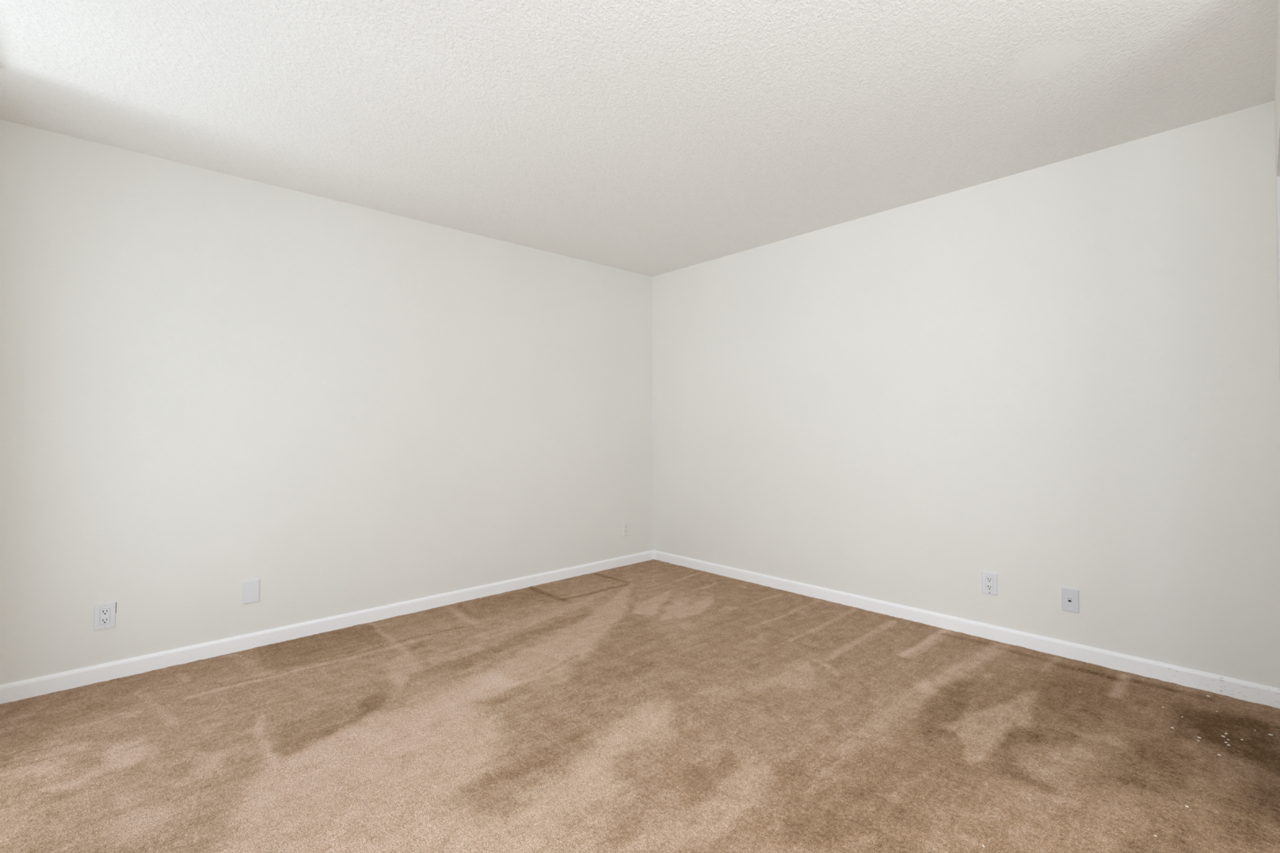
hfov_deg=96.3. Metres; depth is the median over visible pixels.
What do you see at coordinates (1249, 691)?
baseboard
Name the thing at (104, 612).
receptacle
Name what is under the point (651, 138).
ceiling
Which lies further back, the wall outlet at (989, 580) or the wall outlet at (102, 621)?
the wall outlet at (989, 580)
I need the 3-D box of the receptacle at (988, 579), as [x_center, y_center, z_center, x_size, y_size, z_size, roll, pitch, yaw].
[1.863,0.837,3.055,0.008,0.067,0.033,0,0,-43]
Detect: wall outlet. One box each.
[93,602,116,630]
[622,521,629,536]
[982,571,997,595]
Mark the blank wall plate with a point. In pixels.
(251, 588)
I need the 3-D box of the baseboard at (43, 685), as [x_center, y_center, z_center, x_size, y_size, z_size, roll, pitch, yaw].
[-1.295,1.117,3.647,3.850,0.088,0.012,0,0,-43]
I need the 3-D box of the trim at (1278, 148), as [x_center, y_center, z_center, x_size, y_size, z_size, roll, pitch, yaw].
[2.166,0.095,1.844,0.700,2.070,0.141,0,0,-43]
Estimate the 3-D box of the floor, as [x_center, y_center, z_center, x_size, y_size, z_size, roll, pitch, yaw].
[0.327,1.138,1.852,3.900,0.005,4.850,0,0,-43]
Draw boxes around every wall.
[0,119,653,684]
[652,100,1279,688]
[1274,0,1279,376]
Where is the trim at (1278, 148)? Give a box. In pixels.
[1276,121,1279,339]
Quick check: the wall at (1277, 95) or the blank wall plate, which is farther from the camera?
the blank wall plate
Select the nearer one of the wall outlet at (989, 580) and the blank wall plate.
the blank wall plate
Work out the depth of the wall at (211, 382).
3.04 m
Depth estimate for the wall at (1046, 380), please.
2.95 m
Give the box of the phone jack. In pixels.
[1061,587,1079,613]
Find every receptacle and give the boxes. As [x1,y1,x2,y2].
[99,608,110,624]
[986,576,992,590]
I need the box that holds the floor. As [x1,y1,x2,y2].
[0,559,1279,852]
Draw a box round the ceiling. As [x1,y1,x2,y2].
[0,0,1278,276]
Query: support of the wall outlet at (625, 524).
attached to the wall at (211, 382)
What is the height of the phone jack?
0.112 m
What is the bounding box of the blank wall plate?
[242,579,259,604]
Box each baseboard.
[0,550,653,704]
[653,550,1279,708]

